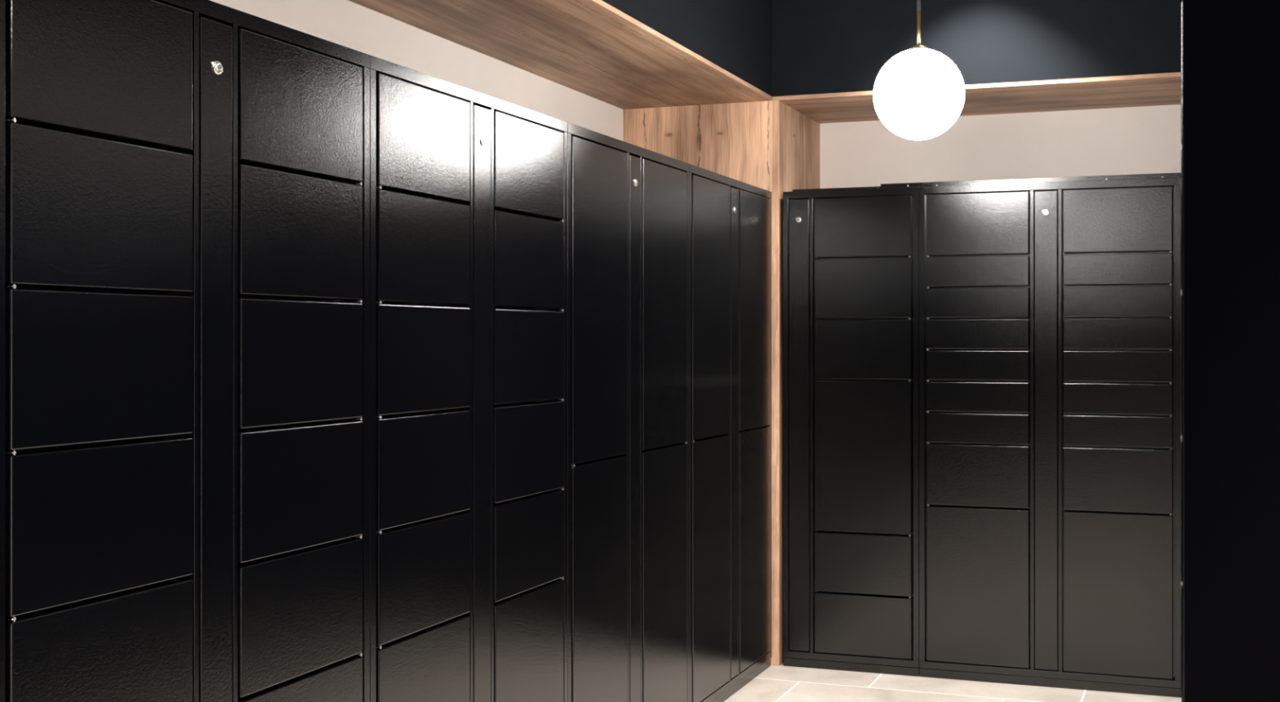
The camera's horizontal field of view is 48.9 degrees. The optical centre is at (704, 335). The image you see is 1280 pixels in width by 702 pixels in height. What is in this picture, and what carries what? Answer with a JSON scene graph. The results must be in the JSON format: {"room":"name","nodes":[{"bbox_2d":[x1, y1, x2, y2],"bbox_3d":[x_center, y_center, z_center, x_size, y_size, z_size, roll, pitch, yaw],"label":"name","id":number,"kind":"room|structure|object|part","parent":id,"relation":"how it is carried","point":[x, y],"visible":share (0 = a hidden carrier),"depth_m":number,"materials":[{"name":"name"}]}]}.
{"room":"parcel locker room","nodes":[
{"label":"parcel locker room","id":0,"kind":"room"},
{"bbox_2d":[210,0,671,141],"bbox_3d":[-0.940,-0.193,4.538,0.080,3.130,4.815,0,0,19],"label":"wall","id":1,"kind":"structure","parent":0,"point":[346,23],"depth_m":4.57,"materials":[{"name":"beige paint"}]},
{"bbox_2d":[348,0,772,109],"bbox_3d":[-0.710,-0.993,4.057,0.675,0.017,4.060,0,0,19],"label":"wooden soffit","id":2,"kind":"structure","parent":1,"relation":"attached to","point":[593,48],"depth_m":4.78,"materials":[{"name":"brown wood"}]},
{"bbox_2d":[602,0,773,98],"bbox_3d":[-0.411,-1.381,3.984,0.057,0.758,4.120,0,0,19],"label":"wall","id":3,"kind":"structure","parent":0,"point":[735,36],"depth_m":5.25,"materials":[{"name":"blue paint"}]},
{"bbox_2d":[773,100,819,666],"bbox_3d":[0.410,0.196,6.171,0.026,2.356,0.675,0,0,19],"label":"trim","id":4,"kind":"structure","parent":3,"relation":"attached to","point":[796,135],"depth_m":5.87,"materials":[{"name":"brown wood"}]},
{"bbox_2d":[683,98,1181,188],"bbox_3d":[1.304,-0.192,6.257,3.006,3.130,0.080,0,0,19],"label":"wall","id":5,"kind":"structure","parent":0,"point":[1141,140],"depth_m":6.20,"materials":[{"name":"beige paint"}]},
{"bbox_2d":[773,71,1181,123],"bbox_3d":[1.177,-0.991,5.902,1.656,0.017,0.675,0,0,19],"label":"wooden soffit","id":6,"kind":"structure","parent":5,"relation":"attached to","point":[1164,88],"depth_m":5.81,"materials":[{"name":"brown wood"}]},
{"bbox_2d":[724,662,1181,701],"bbox_3d":[-0.153,1.407,2.126,3.206,0.080,8.875,0,0,19],"label":"floor","id":7,"kind":"structure","parent":0,"point":[780,683],"depth_m":5.42,"materials":[{"name":"beige tile"}]},
{"bbox_2d":[0,0,369,701],"bbox_3d":[-1.173,0.382,2.647,0.627,1.974,0.998,0,0,19],"label":"locker","id":8,"kind":"object","parent":7,"relation":"on","point":[184,184],"visible":1,"depth_m":2.45,"materials":[{"name":"black metal"}]},
{"bbox_3d":[-0.980,0.551,2.296,0.019,0.242,0.403,0,0,19],"label":"door","id":9,"kind":"part","parent":8,"relation":"part of","materials":[{"name":"black metal"}]},
{"bbox_3d":[-0.980,0.301,2.296,0.019,0.242,0.403,0,0,19],"label":"door","id":10,"kind":"part","parent":8,"relation":"part of","materials":[{"name":"black metal"}]},
{"bbox_3d":[-0.980,0.051,2.296,0.019,0.242,0.403,0,0,19],"label":"door","id":11,"kind":"part","parent":8,"relation":"part of","materials":[{"name":"black metal"}]},
{"bbox_3d":[-0.980,-0.199,2.297,0.019,0.242,0.403,0,0,19],"label":"door","id":12,"kind":"part","parent":8,"relation":"part of","materials":[{"name":"black metal"}]},
{"bbox_3d":[-0.980,-0.450,2.297,0.019,0.244,0.403,0,0,19],"label":"door","id":13,"kind":"part","parent":8,"relation":"part of","materials":[{"name":"black metal"}]},
{"bbox_3d":[-0.891,0.365,2.548,0.018,1.869,0.086,0,0,19],"label":"lock panel","id":14,"kind":"part","parent":8,"relation":"part of","materials":[{"name":"black metal"}]},
{"bbox_3d":[-0.801,0.990,2.799,0.019,0.619,0.403,0,0,19],"label":"door","id":15,"kind":"part","parent":8,"relation":"part of","materials":[{"name":"black metal"}]},
{"bbox_3d":[-0.802,0.551,2.800,0.019,0.242,0.403,0,0,19],"label":"door","id":16,"kind":"part","parent":8,"relation":"part of","materials":[{"name":"black metal"}]},
{"bbox_3d":[-0.802,0.301,2.800,0.019,0.242,0.403,0,0,19],"label":"door","id":17,"kind":"part","parent":8,"relation":"part of","materials":[{"name":"black metal"}]},
{"bbox_3d":[-0.802,0.051,2.801,0.019,0.242,0.403,0,0,19],"label":"door","id":18,"kind":"part","parent":8,"relation":"part of","materials":[{"name":"black metal"}]},
{"bbox_3d":[-0.802,-0.199,2.801,0.019,0.242,0.403,0,0,19],"label":"door","id":19,"kind":"part","parent":8,"relation":"part of","materials":[{"name":"black metal"}]},
{"bbox_3d":[-0.802,-0.450,2.801,0.019,0.244,0.403,0,0,19],"label":"door","id":20,"kind":"part","parent":8,"relation":"part of","materials":[{"name":"black metal"}]},
{"bbox_2d":[369,54,567,701],"bbox_3d":[-0.840,0.383,3.590,0.627,1.974,0.998,0,0,19],"label":"locker","id":21,"kind":"object","parent":7,"relation":"on","point":[468,187],"visible":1,"depth_m":3.41,"materials":[{"name":"black metal"}]},
{"bbox_3d":[-0.647,0.991,3.237,0.019,0.619,0.403,0,0,19],"label":"door","id":22,"kind":"part","parent":21,"relation":"part of","materials":[{"name":"black metal"}]},
{"bbox_3d":[-0.647,0.552,3.238,0.019,0.242,0.403,0,0,19],"label":"door","id":23,"kind":"part","parent":21,"relation":"part of","materials":[{"name":"black metal"}]},
{"bbox_3d":[-0.647,0.302,3.239,0.019,0.242,0.403,0,0,19],"label":"door","id":24,"kind":"part","parent":21,"relation":"part of","materials":[{"name":"black metal"}]},
{"bbox_3d":[-0.647,0.052,3.239,0.019,0.242,0.403,0,0,19],"label":"door","id":25,"kind":"part","parent":21,"relation":"part of","materials":[{"name":"black metal"}]},
{"bbox_3d":[-0.647,-0.198,3.239,0.019,0.242,0.403,0,0,19],"label":"door","id":26,"kind":"part","parent":21,"relation":"part of","materials":[{"name":"black metal"}]},
{"bbox_3d":[-0.647,-0.449,3.240,0.019,0.244,0.403,0,0,19],"label":"door","id":27,"kind":"part","parent":21,"relation":"part of","materials":[{"name":"black metal"}]},
{"bbox_3d":[-0.558,0.366,3.491,0.018,1.869,0.086,0,0,19],"label":"lock panel","id":28,"kind":"part","parent":21,"relation":"part of","materials":[{"name":"black metal"}]},
{"bbox_3d":[-0.469,0.553,3.743,0.019,0.242,0.403,0,0,19],"label":"door","id":29,"kind":"part","parent":21,"relation":"part of","materials":[{"name":"black metal"}]},
{"bbox_3d":[-0.469,0.303,3.743,0.019,0.242,0.403,0,0,19],"label":"door","id":30,"kind":"part","parent":21,"relation":"part of","materials":[{"name":"black metal"}]},
{"bbox_3d":[-0.469,0.053,3.743,0.019,0.242,0.403,0,0,19],"label":"door","id":31,"kind":"part","parent":21,"relation":"part of","materials":[{"name":"black metal"}]},
{"bbox_3d":[-0.469,-0.197,3.744,0.019,0.242,0.403,0,0,19],"label":"door","id":32,"kind":"part","parent":21,"relation":"part of","materials":[{"name":"black metal"}]},
{"bbox_3d":[-0.469,-0.448,3.744,0.019,0.244,0.403,0,0,19],"label":"door","id":33,"kind":"part","parent":21,"relation":"part of","materials":[{"name":"black metal"}]},
{"bbox_3d":[-0.469,0.991,3.742,0.019,0.619,0.403,0,0,19],"label":"door","id":34,"kind":"part","parent":21,"relation":"part of","materials":[{"name":"black metal"}]},
{"bbox_2d":[567,122,689,701],"bbox_3d":[-0.507,0.385,4.533,0.627,1.974,0.998,0,0,19],"label":"locker","id":35,"kind":"object","parent":7,"relation":"on","point":[628,497],"visible":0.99,"depth_m":4.36,"materials":[{"name":"black metal"}]},
{"bbox_3d":[-0.314,0.837,4.181,0.019,0.928,0.403,0,0,19],"label":"door","id":36,"kind":"part","parent":35,"relation":"part of","materials":[{"name":"black metal"}]},
{"bbox_3d":[-0.314,-0.102,4.182,0.019,0.934,0.403,0,0,19],"label":"door","id":37,"kind":"part","parent":35,"relation":"part of","materials":[{"name":"black metal"}]},
{"bbox_3d":[-0.226,0.367,4.434,0.018,1.869,0.086,0,0,19],"label":"lock panel","id":38,"kind":"part","parent":35,"relation":"part of","materials":[{"name":"black metal"}]},
{"bbox_3d":[-0.136,-0.102,4.686,0.019,0.934,0.403,0,0,19],"label":"door","id":39,"kind":"part","parent":35,"relation":"part of","materials":[{"name":"black metal"}]},
{"bbox_3d":[-0.136,0.838,4.685,0.019,0.928,0.403,0,0,19],"label":"door","id":40,"kind":"part","parent":35,"relation":"part of","materials":[{"name":"black metal"}]},
{"bbox_2d":[688,164,772,701],"bbox_3d":[-0.174,0.386,5.476,0.627,1.974,0.998,0,0,19],"label":"locker","id":41,"kind":"object","parent":7,"relation":"on","point":[730,219],"visible":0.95,"depth_m":5.30,"materials":[{"name":"black metal"}]},
{"bbox_3d":[0.019,0.839,5.123,0.019,0.928,0.403,0,0,19],"label":"door","id":42,"kind":"part","parent":41,"relation":"part of","materials":[{"name":"black metal"}]},
{"bbox_3d":[0.018,-0.101,5.125,0.019,0.934,0.403,0,0,19],"label":"door","id":43,"kind":"part","parent":41,"relation":"part of","materials":[{"name":"black metal"}]},
{"bbox_3d":[0.107,0.369,5.376,0.018,1.869,0.086,0,0,19],"label":"lock panel","id":44,"kind":"part","parent":41,"relation":"part of","materials":[{"name":"black metal"}]},
{"bbox_3d":[0.197,-0.100,5.629,0.019,0.934,0.403,0,0,19],"label":"door","id":45,"kind":"part","parent":41,"relation":"part of","materials":[{"name":"black metal"}]},
{"bbox_3d":[0.197,0.839,5.628,0.019,0.928,0.403,0,0,19],"label":"door","id":46,"kind":"part","parent":41,"relation":"part of","materials":[{"name":"black metal"}]},
{"bbox_2d":[782,182,924,676],"bbox_3d":[0.696,0.370,6.037,0.568,2.006,0.627,0,0,19],"label":"locker","id":47,"kind":"object","parent":7,"relation":"on","point":[851,255],"visible":0.98,"depth_m":5.75,"materials":[{"name":"black metal"}]},
{"bbox_3d":[0.394,0.369,5.827,0.086,1.869,0.018,0,0,19],"label":"lock panel","id":48,"kind":"part","parent":47,"relation":"part of","materials":[{"name":"black metal"}]},
{"bbox_3d":[0.717,-0.616,6.096,0.565,0.034,0.465,0,0,19],"label":"rail","id":49,"kind":"part","parent":47,"relation":"part of","materials":[{"name":"black metal"}]},
{"bbox_3d":[0.646,-0.195,5.738,0.403,0.242,0.019,0,0,19],"label":"door","id":50,"kind":"part","parent":47,"relation":"part of","materials":[{"name":"black metal"}]},
{"bbox_3d":[0.646,-0.446,5.739,0.403,0.244,0.019,0,0,19],"label":"door","id":51,"kind":"part","parent":47,"relation":"part of","materials":[{"name":"black metal"}]},
{"bbox_3d":[0.646,1.182,5.736,0.403,0.244,0.019,0,0,19],"label":"door","id":52,"kind":"part","parent":47,"relation":"part of","materials":[{"name":"black metal"}]},
{"bbox_3d":[0.646,0.930,5.736,0.403,0.242,0.019,0,0,19],"label":"door","id":53,"kind":"part","parent":47,"relation":"part of","materials":[{"name":"black metal"}]},
{"bbox_3d":[0.646,0.493,5.737,0.403,0.617,0.019,0,0,19],"label":"door","id":54,"kind":"part","parent":47,"relation":"part of","materials":[{"name":"black metal"}]},
{"bbox_3d":[0.646,0.056,5.738,0.403,0.242,0.019,0,0,19],"label":"door","id":55,"kind":"part","parent":47,"relation":"part of","materials":[{"name":"black metal"}]},
{"bbox_2d":[919,172,1182,697],"bbox_3d":[1.436,0.369,5.776,0.998,2.006,0.627,0,0,19],"label":"locker","id":56,"kind":"object","parent":7,"relation":"on","point":[1050,308],"visible":0.99,"depth_m":5.49,"materials":[{"name":"black metal"}]},
{"bbox_3d":[1.085,0.994,5.582,0.403,0.619,0.019,0,0,19],"label":"door","id":57,"kind":"part","parent":56,"relation":"part of","materials":[{"name":"black metal"}]},
{"bbox_3d":[1.084,0.555,5.582,0.403,0.242,0.019,0,0,19],"label":"door","id":58,"kind":"part","parent":56,"relation":"part of","materials":[{"name":"black metal"}]},
{"bbox_3d":[1.084,0.367,5.582,0.403,0.117,0.019,0,0,19],"label":"door","id":59,"kind":"part","parent":56,"relation":"part of","materials":[{"name":"black metal"}]},
{"bbox_3d":[1.084,0.242,5.583,0.403,0.117,0.019,0,0,19],"label":"door","id":60,"kind":"part","parent":56,"relation":"part of","materials":[{"name":"black metal"}]},
{"bbox_3d":[1.084,0.117,5.583,0.403,0.117,0.019,0,0,19],"label":"door","id":61,"kind":"part","parent":56,"relation":"part of","materials":[{"name":"black metal"}]},
{"bbox_3d":[1.084,-0.007,5.583,0.403,0.117,0.019,0,0,19],"label":"door","id":62,"kind":"part","parent":56,"relation":"part of","materials":[{"name":"black metal"}]},
{"bbox_3d":[1.084,-0.133,5.583,0.403,0.117,0.019,0,0,19],"label":"door","id":63,"kind":"part","parent":56,"relation":"part of","materials":[{"name":"black metal"}]},
{"bbox_3d":[1.084,-0.258,5.583,0.403,0.117,0.019,0,0,19],"label":"door","id":64,"kind":"part","parent":56,"relation":"part of","materials":[{"name":"black metal"}]},
{"bbox_3d":[1.084,-0.446,5.584,0.403,0.244,0.019,0,0,19],"label":"door","id":65,"kind":"part","parent":56,"relation":"part of","materials":[{"name":"black metal"}]},
{"bbox_3d":[1.337,0.368,5.494,0.086,1.869,0.018,0,0,19],"label":"lock panel","id":66,"kind":"part","parent":56,"relation":"part of","materials":[{"name":"black metal"}]},
{"bbox_3d":[1.456,-0.617,5.835,0.998,0.034,0.465,0,0,19],"label":"rail","id":67,"kind":"part","parent":56,"relation":"part of","materials":[{"name":"metal"}]},
{"bbox_3d":[1.588,-0.258,5.405,0.403,0.117,0.019,0,0,19],"label":"door","id":68,"kind":"part","parent":56,"relation":"part of","materials":[{"name":"black metal"}]},
{"bbox_3d":[1.588,-0.447,5.406,0.403,0.244,0.019,0,0,19],"label":"door","id":69,"kind":"part","parent":56,"relation":"part of","materials":[{"name":"black metal"}]},
{"bbox_3d":[1.589,0.242,5.405,0.403,0.117,0.019,0,0,19],"label":"door","id":70,"kind":"part","parent":56,"relation":"part of","materials":[{"name":"black metal"}]},
{"bbox_3d":[1.589,0.117,5.405,0.403,0.117,0.019,0,0,19],"label":"door","id":71,"kind":"part","parent":56,"relation":"part of","materials":[{"name":"black metal"}]},
{"bbox_3d":[1.589,-0.008,5.405,0.403,0.117,0.019,0,0,19],"label":"door","id":72,"kind":"part","parent":56,"relation":"part of","materials":[{"name":"black metal"}]},
{"bbox_3d":[1.589,-0.133,5.405,0.403,0.117,0.019,0,0,19],"label":"door","id":73,"kind":"part","parent":56,"relation":"part of","materials":[{"name":"black metal"}]},
{"bbox_3d":[1.589,0.993,5.403,0.403,0.619,0.019,0,0,19],"label":"door","id":74,"kind":"part","parent":56,"relation":"part of","materials":[{"name":"black metal"}]},
{"bbox_3d":[1.589,0.554,5.404,0.403,0.242,0.019,0,0,19],"label":"door","id":75,"kind":"part","parent":56,"relation":"part of","materials":[{"name":"black metal"}]},
{"bbox_3d":[1.589,0.367,5.404,0.403,0.117,0.019,0,0,19],"label":"door","id":76,"kind":"part","parent":56,"relation":"part of","materials":[{"name":"black metal"}]},
{"bbox_2d":[772,0,1182,97],"bbox_3d":[1.098,-1.379,5.606,1.709,0.758,0.057,0,0,19],"label":"wall","id":77,"kind":"structure","parent":0,"point":[820,46],"depth_m":5.58,"materials":[{"name":"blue paint"}]},
{"bbox_2d":[622,100,773,665],"bbox_3d":[-0.030,0.196,5.979,0.675,2.356,0.019,0,0,19],"label":"wooden side panel","id":78,"kind":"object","parent":77,"relation":"attached to","point":[734,140],"depth_m":5.94,"materials":[{"name":"brown wood"}]},
{"bbox_3d":[-0.154,-1.803,2.131,3.206,0.080,8.875,0,0,19],"label":"ceiling","id":79,"kind":"structure","parent":0,"visible":0},
{"bbox_2d":[873,0,964,139],"bbox_3d":[0.702,-1.201,4.601,0.296,1.116,0.296,0,0,19],"label":"pendant lamp","id":80,"kind":"object","parent":79,"relation":"hanging from","point":[919,92],"visible":1,"depth_m":4.50,"materials":[{"name":"white glass"}]},
{"bbox_3d":[0.702,-1.411,4.601,0.013,0.696,0.013,0,0,19],"label":"stem","id":81,"kind":"part","parent":80,"relation":"part of","materials":[{"name":"grey metal"}]},
{"bbox_3d":[0.702,-1.005,4.600,0.012,0.115,0.012,0,0,19],"label":"rod","id":82,"kind":"part","parent":80,"relation":"part of","materials":[{"name":"gold metal"}]},
{"bbox_3d":[0.702,-0.792,4.600,0.296,0.296,0.296,0,0,19],"label":"lamp shade","id":83,"kind":"part","parent":80,"relation":"part of","materials":[{"name":"white glass"}]}
]}

